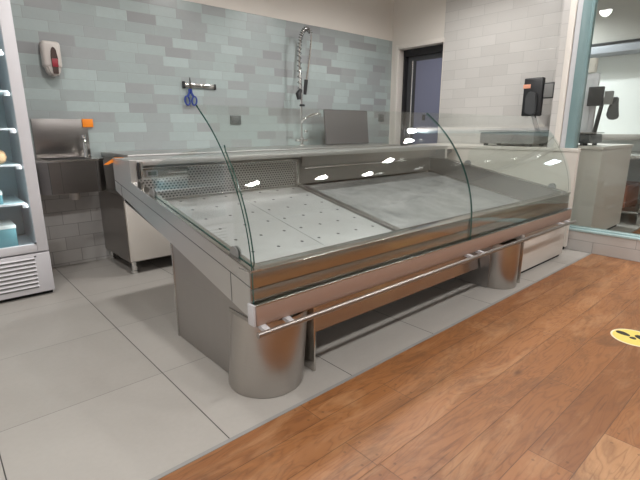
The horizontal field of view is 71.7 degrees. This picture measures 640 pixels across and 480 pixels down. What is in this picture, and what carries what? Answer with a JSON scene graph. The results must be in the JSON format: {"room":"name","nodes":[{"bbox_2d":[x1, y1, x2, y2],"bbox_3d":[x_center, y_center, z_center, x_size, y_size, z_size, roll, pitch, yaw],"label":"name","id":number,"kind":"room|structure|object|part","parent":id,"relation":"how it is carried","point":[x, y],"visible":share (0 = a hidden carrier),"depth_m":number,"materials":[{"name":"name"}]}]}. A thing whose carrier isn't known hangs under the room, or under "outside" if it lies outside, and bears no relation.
{"room":"food shop","nodes":[
{"label":"food shop","id":0,"kind":"room"},
{"bbox_2d":[10,0,393,267],"bbox_3d":[-1.427,-1.198,3.652,6.100,2.600,0.104,-12,19,-40],"label":"wall","id":1,"kind":"structure","parent":0,"point":[125,63],"depth_m":3.81,"materials":[{"name":"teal tile"}]},
{"bbox_2d":[39,40,61,76],"bbox_3d":[-1.874,-1.264,3.091,0.116,0.227,0.101,-12,19,-40],"label":"soap dispenser","id":2,"kind":"object","parent":1,"relation":"attached to","point":[50,52],"visible":1,"depth_m":3.06,"materials":[{"name":"plastic"}]},
{"bbox_2d":[30,119,90,157],"bbox_3d":[-1.897,-0.748,3.258,0.362,0.274,0.014,-12,19,-40],"label":"backsplash","id":3,"kind":"structure","parent":1,"relation":"attached to","point":[53,138],"depth_m":3.24,"materials":[{"name":"metal"}]},
{"bbox_2d":[30,119,105,199],"bbox_3d":[-1.797,-0.568,3.146,0.426,0.571,0.375,-12,19,-40],"label":"basin","id":4,"kind":"object","parent":1,"relation":"attached to","point":[65,164],"visible":0.96,"depth_m":3.15,"materials":[{"name":"metal"}]},
{"bbox_3d":[-1.796,-0.462,3.174,0.412,0.217,0.355,-12,19,-40],"label":"bowl","id":5,"kind":"part","parent":4,"relation":"part of","materials":[{"name":"metal"}]},
{"bbox_2d":[82,119,92,126],"bbox_3d":[-1.753,-0.882,3.342,0.074,0.060,0.008,-12,19,-40],"label":"label","id":6,"kind":"object","parent":4,"relation":"attached to","point":[85,122],"visible":1,"depth_m":3.34,"materials":[{"name":"orange paper"}]},
{"bbox_2d":[182,81,215,89],"bbox_3d":[-1.054,-1.348,3.873,0.312,0.058,0.026,-12,19,-40],"label":"rack","id":7,"kind":"object","parent":1,"relation":"attached to","point":[184,85],"visible":1,"depth_m":3.86,"materials":[{"name":"silver metal"}]},
{"bbox_2d":[184,77,197,105],"bbox_3d":[-1.117,-1.280,3.813,0.123,0.242,0.020,-12,19,-40],"label":"scissors","id":8,"kind":"object","parent":7,"relation":"hanging from","point":[189,89],"visible":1,"depth_m":3.81,"materials":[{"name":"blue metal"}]},
{"bbox_3d":[-1.139,-1.227,3.806,0.064,0.142,0.020,-12,19,-40],"label":"handle","id":9,"kind":"part","parent":8,"relation":"part of","materials":[{"name":"blue plastic"}]},
{"bbox_3d":[-1.095,-1.236,3.845,0.064,0.142,0.020,-12,19,-40],"label":"handle","id":10,"kind":"part","parent":8,"relation":"part of","materials":[{"name":"blue plastic"}]},
{"bbox_2d":[230,115,240,124],"bbox_3d":[-0.793,-1.130,4.173,0.115,0.082,0.017,-12,19,-40],"label":"wall socket","id":11,"kind":"object","parent":1,"relation":"attached to","point":[234,120],"visible":1,"depth_m":4.16,"materials":[{"name":"grey plastic"}]},
{"bbox_2d":[378,114,383,121],"bbox_3d":[0.763,-1.515,5.502,0.100,0.085,0.017,-12,19,-40],"label":"wall socket","id":12,"kind":"object","parent":1,"relation":"attached to","point":[380,116],"visible":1,"depth_m":5.49,"materials":[{"name":"grey plastic"}]},
{"bbox_2d":[0,213,639,479],"bbox_3d":[0.842,-0.208,5.230,11.200,0.100,4.188,-12,19,-40],"label":"floor","id":13,"kind":"structure","parent":0,"point":[98,379],"depth_m":1.95,"materials":[{"name":"tile"}]},
{"bbox_2d":[0,0,54,302],"bbox_3d":[-2.163,-0.633,2.600,0.700,2.020,0.597,-12,19,-40],"label":"fridge","id":14,"kind":"object","parent":13,"relation":"on","point":[25,268],"visible":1,"depth_m":2.72,"materials":[{"name":"white metal"}]},
{"bbox_2d":[0,191,3,203],"bbox_3d":[-2.056,-0.256,2.680,0.204,0.077,0.204,-12,19,-40],"label":"carton","id":15,"kind":"object","parent":14,"relation":"on","point":[1,198],"visible":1,"depth_m":2.67,"materials":[{"name":"blue cardboard"}]},
{"bbox_2d":[0,150,6,163],"bbox_3d":[-1.978,-0.490,2.624,0.204,0.100,0.130,-12,19,-40],"label":"loaf","id":16,"kind":"object","parent":14,"relation":"on","point":[3,156],"visible":1,"depth_m":2.65,"materials":[{"name":"beige food"}]},
{"bbox_2d":[0,161,16,164],"bbox_3d":[-2.178,-0.445,2.645,0.585,0.008,0.480,-12,19,-40],"label":"shelf","id":17,"kind":"object","parent":14,"relation":"attached to","point":[7,162],"depth_m":2.74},
{"bbox_2d":[0,219,18,247],"bbox_3d":[-2.061,-0.025,2.760,0.264,0.142,0.224,-12,19,-40],"label":"carton","id":18,"kind":"object","parent":14,"relation":"on","point":[8,235],"visible":0.9,"depth_m":2.74,"materials":[{"name":"blue cardboard"}]},
{"bbox_3d":[-2.061,-0.083,2.745,0.264,0.022,0.224,-12,19,-40],"label":"lid","id":19,"kind":"part","parent":18,"relation":"part of","materials":[{"name":"white plastic"}]},
{"bbox_2d":[0,195,24,204],"bbox_3d":[-2.177,-0.217,2.702,0.585,0.008,0.480,-12,19,-40],"label":"shelf","id":20,"kind":"object","parent":14,"relation":"attached to","point":[7,199],"depth_m":2.82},
{"bbox_3d":[-1.970,0.242,2.589,0.548,0.188,0.009,-12,19,-40],"label":"louvre blade","id":21,"kind":"part","parent":14,"relation":"part of","materials":[{"name":"white metal"}]},
{"bbox_3d":[-1.976,0.250,2.608,0.700,0.253,0.028,-12,19,-40],"label":"panel","id":22,"kind":"part","parent":14,"relation":"part of","materials":[{"name":"white metal"}]},
{"bbox_2d":[99,143,400,273],"bbox_3d":[-0.421,-0.455,4.267,3.008,0.855,0.602,-12,19,-40],"label":"work counter","id":23,"kind":"object","parent":13,"relation":"on","point":[127,235],"visible":0.17,"depth_m":3.29,"materials":[{"name":"metal"}]},
{"bbox_3d":[-1.686,0.107,3.598,0.044,0.095,0.044,-12,19,-40],"label":"leg","id":24,"kind":"part","parent":23,"relation":"part of","materials":[{"name":"silver metal"}]},
{"bbox_3d":[-1.357,0.197,3.239,0.044,0.095,0.044,-12,19,-40],"label":"leg","id":25,"kind":"part","parent":23,"relation":"part of","materials":[{"name":"silver metal"}]},
{"bbox_3d":[-1.134,-0.118,3.310,0.593,0.470,0.020,-12,19,-40],"label":"cabinet door","id":26,"kind":"part","parent":23,"relation":"part of","materials":[{"name":"silver metal"}]},
{"bbox_2d":[101,143,400,157],"bbox_3d":[-0.404,-0.860,4.185,2.955,0.030,0.597,-12,19,-40],"label":"countertop","id":27,"kind":"structure","parent":23,"relation":"on","point":[140,153],"depth_m":3.74,"materials":[{"name":"metal"}]},
{"bbox_2d":[295,26,320,145],"bbox_3d":[-0.130,-1.534,4.458,0.294,1.143,0.082,-8,16,-30],"label":"tap","id":28,"kind":"object","parent":23,"relation":"on","point":[299,95],"visible":1,"depth_m":4.42,"materials":[{"name":"silver metal"}]},
{"bbox_3d":[-0.092,-1.252,4.532,0.227,0.105,0.039,-6,15,-21],"label":"spout","id":29,"kind":"part","parent":28,"relation":"part of","materials":[{"name":"silver metal"}]},
{"bbox_2d":[323,109,368,144],"bbox_3d":[0.297,-1.236,4.852,0.665,0.363,0.058,-12,19,-40],"label":"board","id":30,"kind":"object","parent":23,"relation":"on","point":[341,126],"visible":1,"depth_m":4.82,"materials":[{"name":"grey metal"}]},
{"bbox_2d":[112,105,575,398],"bbox_3d":[0.439,-0.275,3.006,3.045,1.115,1.462,-12,19,-40],"label":"display counter","id":31,"kind":"object","parent":13,"relation":"on","point":[259,322],"depth_m":2.21,"materials":[{"name":"metal"}]},
{"bbox_2d":[104,157,122,164],"bbox_3d":[-1.163,-0.444,2.493,0.106,0.038,0.007,-7,16,-25],"label":"tag","id":32,"kind":"object","parent":31,"relation":"attached to","point":[110,161],"visible":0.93,"depth_m":2.49,"materials":[{"name":"orange plastic"}]},
{"bbox_3d":[-0.906,-0.386,2.572,0.298,0.059,0.010,-12,19,-40],"label":"control panel","id":33,"kind":"part","parent":31,"relation":"part of","materials":[{"name":"metal"}]},
{"bbox_3d":[-0.398,0.357,2.084,0.290,0.334,0.643,-12,19,-40],"label":"leg","id":34,"kind":"part","parent":31,"relation":"part of","materials":[{"name":"metal"}]},
{"bbox_3d":[-0.527,-0.187,1.849,0.006,0.424,0.880,-12,19,-40],"label":"glass","id":35,"kind":"part","parent":31,"relation":"part of","materials":[{"name":"clear glass"}]},
{"bbox_2d":[137,159,298,200],"bbox_3d":[-0.612,-0.389,2.842,1.190,0.208,0.045,-12,19,-40],"label":"grille","id":36,"kind":"object","parent":31,"relation":"attached to","point":[200,179],"depth_m":2.82,"materials":[{"name":"metal"}]},
{"bbox_2d":[168,194,325,262],"bbox_3d":[-0.421,-0.029,2.294,0.648,0.239,1.177,-12,19,-40],"label":"tray","id":37,"kind":"object","parent":31,"relation":"on","point":[221,215],"visible":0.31,"depth_m":2.40,"materials":[{"name":"silver metal"}]},
{"bbox_2d":[234,187,391,246],"bbox_3d":[0.024,-0.127,2.678,0.536,0.239,1.177,-12,19,-40],"label":"tray","id":38,"kind":"object","parent":31,"relation":"on","point":[327,223],"visible":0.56,"depth_m":2.71,"materials":[{"name":"silver metal"}]},
{"bbox_3d":[0.197,-0.256,2.107,1.471,0.712,0.350,-12,19,-40],"label":"glass","id":39,"kind":"part","parent":31,"relation":"part of","materials":[{"name":"clear glass"}]},
{"bbox_2d":[229,219,567,326],"bbox_3d":[0.798,0.054,2.627,2.925,0.015,0.200,-12,19,-40],"label":"rail","id":40,"kind":"object","parent":31,"relation":"on","point":[296,313],"depth_m":1.99,"materials":[{"name":"metal"}]},
{"bbox_2d":[306,174,505,228],"bbox_3d":[0.769,-0.290,3.320,1.354,0.239,1.177,-12,19,-40],"label":"display tray","id":41,"kind":"object","parent":31,"relation":"on","point":[408,200],"visible":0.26,"depth_m":3.33,"materials":[{"name":"metal"}]},
{"bbox_3d":[0.890,0.095,2.518,2.970,0.022,0.022,-12,19,-40],"label":"handrail","id":42,"kind":"part","parent":31,"relation":"part of","materials":[{"name":"metal"}]},
{"bbox_3d":[1.296,-0.497,3.054,1.462,0.712,0.350,-12,19,-40],"label":"glass","id":43,"kind":"part","parent":31,"relation":"part of","materials":[{"name":"clear glass"}]},
{"bbox_2d":[415,172,518,203],"bbox_3d":[1.372,-0.422,3.840,0.254,0.239,1.177,-12,19,-40],"label":"pan","id":44,"kind":"object","parent":31,"relation":"on","point":[451,182],"visible":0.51,"depth_m":3.89,"materials":[{"name":"metal"}]},
{"bbox_3d":[0.973,0.070,3.216,0.250,0.334,0.720,-12,19,-40],"label":"leg","id":45,"kind":"part","parent":31,"relation":"part of","materials":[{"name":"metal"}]},
{"bbox_3d":[1.642,-0.661,3.719,0.006,0.424,0.880,-12,19,-40],"label":"glass","id":46,"kind":"part","parent":31,"relation":"part of","materials":[{"name":"clear glass"}]},
{"bbox_2d":[416,143,580,248],"bbox_3d":[1.758,-0.514,4.466,0.495,0.862,1.624,-12,19,-40],"label":"counter","id":47,"kind":"object","parent":13,"relation":"on","point":[544,165],"depth_m":3.93,"materials":[{"name":"white laminate"}]},
{"bbox_2d":[408,144,456,152],"bbox_3d":[1.134,-0.925,4.484,0.260,0.072,0.400,-12,19,-40],"label":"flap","id":48,"kind":"object","parent":47,"relation":"attached to","point":[450,147],"visible":0.3,"depth_m":4.40,"materials":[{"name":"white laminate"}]},
{"bbox_2d":[416,143,580,151],"bbox_3d":[1.757,-0.919,4.364,0.495,0.028,1.624,-12,19,-40],"label":"countertop","id":49,"kind":"structure","parent":47,"relation":"on","point":[459,145],"depth_m":4.07,"materials":[{"name":"silver metal"}]},
{"bbox_2d":[479,77,554,146],"bbox_3d":[1.881,-1.198,4.177,0.360,0.605,0.600,-12,19,-40],"label":"scale","id":50,"kind":"object","parent":47,"relation":"on","point":[536,90],"visible":0.98,"depth_m":4.04,"materials":[{"name":"grey plastic"}]},
{"bbox_3d":[1.861,-1.044,4.239,0.360,0.010,0.540,-12,19,-40],"label":"platter","id":51,"kind":"part","parent":50,"relation":"part of","materials":[{"name":"metal"}]},
{"bbox_3d":[2.026,-1.327,3.928,0.004,0.115,0.076,-12,19,-40],"label":"display glass","id":52,"kind":"part","parent":50,"relation":"part of","materials":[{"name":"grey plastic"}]},
{"bbox_2d":[570,143,633,229],"bbox_3d":[2.622,-0.562,4.649,0.932,0.862,0.788,-12,19,-40],"label":"counter","id":53,"kind":"object","parent":13,"relation":"on","point":[602,171],"depth_m":4.20,"materials":[{"name":"white laminate"}]},
{"bbox_2d":[580,58,600,144],"bbox_3d":[2.603,-1.341,4.320,0.070,0.808,0.160,-12,19,-40],"label":"wall rack","id":54,"kind":"object","parent":53,"relation":"on","point":[593,80],"visible":0.56,"depth_m":4.29,"materials":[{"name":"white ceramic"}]},
{"bbox_3d":[2.607,-1.316,4.330,0.040,0.580,0.160,-12,19,-40],"label":"frame","id":55,"kind":"part","parent":54,"relation":"part of","materials":[{"name":"white metal"}]},
{"bbox_2d":[579,86,618,145],"bbox_3d":[2.589,-1.191,4.273,0.360,0.540,0.503,-12,19,-40],"label":"scale","id":56,"kind":"object","parent":53,"relation":"on","point":[596,96],"visible":0.76,"depth_m":4.16,"materials":[{"name":"grey plastic"}]},
{"bbox_3d":[2.542,-1.055,4.363,0.360,0.010,0.360,-12,19,-40],"label":"platter","id":57,"kind":"part","parent":56,"relation":"part of","materials":[{"name":"metal"}]},
{"bbox_2d":[578,143,633,149],"bbox_3d":[2.620,-0.967,4.548,0.932,0.028,0.788,-12,19,-40],"label":"countertop","id":58,"kind":"structure","parent":53,"relation":"on","point":[599,146],"depth_m":4.20,"materials":[{"name":"white laminate"}]},
{"bbox_2d":[564,230,639,261],"bbox_3d":[3.713,0.399,2.224,0.100,0.172,4.816,-12,19,-40],"label":"kerb","id":59,"kind":"object","parent":13,"relation":"on","point":[615,247],"depth_m":3.65,"materials":[{"name":"tile"}]},
{"bbox_2d":[569,224,639,240],"bbox_3d":[3.714,0.300,2.200,0.127,0.033,4.816,-12,19,-40],"label":"window sill","id":60,"kind":"structure","parent":59,"relation":"on","point":[619,234],"depth_m":3.64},
{"bbox_2d":[565,0,597,147],"bbox_3d":[2.124,-1.296,3.617,0.105,2.410,0.068,-12,19,-40],"label":"trim","id":61,"kind":"structure","parent":60,"relation":"on","point":[589,10],"depth_m":3.57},
{"bbox_2d":[621,151,639,225],"bbox_3d":[3.576,-0.682,5.369,1.180,0.740,0.950,-12,19,-40],"label":"steel table","id":62,"kind":"object","parent":13,"relation":"on","point":[635,208],"visible":0.08,"depth_m":4.88,"materials":[{"name":"grey metal"}]},
{"bbox_2d":[622,181,639,207],"bbox_3d":[3.527,-0.558,5.286,0.500,0.260,0.350,-12,19,-40],"label":"crate","id":63,"kind":"object","parent":62,"relation":"on","point":[631,193],"visible":0.42,"depth_m":5.13,"materials":[{"name":"brown wood"}]},
{"bbox_3d":[3.447,-0.496,4.711,0.040,0.700,0.040,-12,19,-40],"label":"leg","id":64,"kind":"part","parent":62,"relation":"part of","materials":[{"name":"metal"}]},
{"bbox_2d":[158,229,639,479],"bbox_3d":[3.737,0.578,2.070,11.200,0.100,4.496,-12,19,-40],"label":"floor","id":65,"kind":"structure","parent":0,"point":[535,384],"depth_m":1.67,"materials":[{"name":"brown wood"}]},
{"bbox_2d":[149,253,591,479],"bbox_3d":[0.168,0.585,1.912,5.660,0.022,0.016,-12,19,-40],"label":"trim","id":66,"kind":"structure","parent":65,"relation":"on","point":[223,443],"depth_m":1.78,"materials":[{"name":"silver metal"}]},
{"bbox_2d":[610,329,639,346],"bbox_3d":[1.582,0.491,2.227,0.206,0.002,0.206,-12,19,-40],"label":"floor marker","id":67,"kind":"object","parent":65,"relation":"on","point":[628,336],"visible":1,"depth_m":2.24,"materials":[{"name":"yellow plastic"}]},
{"bbox_2d":[389,0,564,145],"bbox_3d":[1.635,-1.506,4.850,0.120,2.600,2.125,-12,19,-40],"label":"wall","id":68,"kind":"structure","parent":0,"point":[491,47],"depth_m":4.60,"materials":[{"name":"white tile"}]},
{"bbox_2d":[392,37,443,143],"bbox_3d":[1.183,-1.331,5.394,0.112,1.997,0.670,-12,19,-40],"label":"trim","id":69,"kind":"structure","parent":68,"relation":"attached to","point":[399,57],"depth_m":5.44,"materials":[{"name":"beige paint"}]},
{"bbox_2d":[400,44,442,145],"bbox_3d":[1.272,-1.349,5.450,0.100,2.005,0.669,-12,19,-40],"label":"door","id":70,"kind":"structure","parent":68,"relation":"in","point":[422,67],"depth_m":5.39,"materials":[{"name":"black metal"}]},
{"bbox_3d":[1.130,-1.727,5.488,0.022,0.920,0.022,-12,19,-40],"label":"handle","id":71,"kind":"part","parent":70,"relation":"part of","materials":[{"name":"silver metal"}]},
{"bbox_3d":[1.326,-1.284,5.413,0.007,1.735,0.459,-12,19,-40],"label":"panel","id":72,"kind":"part","parent":70,"relation":"part of","materials":[{"name":"glass"}]},
{"bbox_2d":[547,0,570,147],"bbox_3d":[2.156,-1.262,3.870,0.438,2.600,0.052,-12,19,-40],"label":"wall pier","id":73,"kind":"object","parent":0,"point":[567,4],"visible":0.11,"depth_m":3.69,"materials":[{"name":"white paint"}]},
{"bbox_2d":[553,0,577,147],"bbox_3d":[2.075,-1.228,3.736,0.148,2.600,0.048,-12,19,-40],"label":"trim","id":74,"kind":"structure","parent":73,"relation":"attached to","point":[574,3],"depth_m":3.65,"materials":[{"name":"beige paint"}]},
{"bbox_2d":[560,0,583,147],"bbox_3d":[2.111,-1.220,3.703,0.140,2.600,0.043,-12,19,-40],"label":"trim","id":75,"kind":"structure","parent":0,"point":[580,2],"depth_m":3.62,"materials":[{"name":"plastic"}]},
{"bbox_2d":[588,53,639,198],"bbox_3d":[4.542,-1.593,5.165,0.100,2.600,8.700,-12,19,-40],"label":"wall","id":76,"kind":"structure","parent":0,"point":[620,74],"depth_m":5.75,"materials":[{"name":"paint"}]},
{"bbox_2d":[590,40,639,57],"bbox_3d":[4.804,-2.098,4.384,0.350,0.100,7.400,-12,19,-40],"label":"trim","id":77,"kind":"structure","parent":76,"relation":"attached to","point":[632,47],"depth_m":5.47,"materials":[{"name":"silver metal"}]},
{"bbox_2d":[592,0,639,43],"bbox_3d":[4.803,-2.433,4.300,0.350,0.550,7.400,-12,19,-40],"label":"ceiling","id":78,"kind":"structure","parent":76,"relation":"attached to","point":[615,20],"depth_m":5.37,"materials":[{"name":"white paint"}]},
{"bbox_2d":[592,38,639,45],"bbox_3d":[4.796,-2.155,4.363,0.370,0.020,7.400,-12,19,-40],"label":"trim","id":79,"kind":"structure","parent":76,"relation":"attached to","point":[637,39],"depth_m":5.39,"materials":[{"name":"black plastic"}]},
{"bbox_2d":[602,134,639,139],"bbox_3d":[3.938,-1.299,5.582,0.358,0.070,2.200,-12,19,-40],"label":"wall shelf","id":80,"kind":"object","parent":76,"relation":"attached to","point":[604,136],"visible":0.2,"depth_m":5.52,"materials":[{"name":"metal"}]}
]}

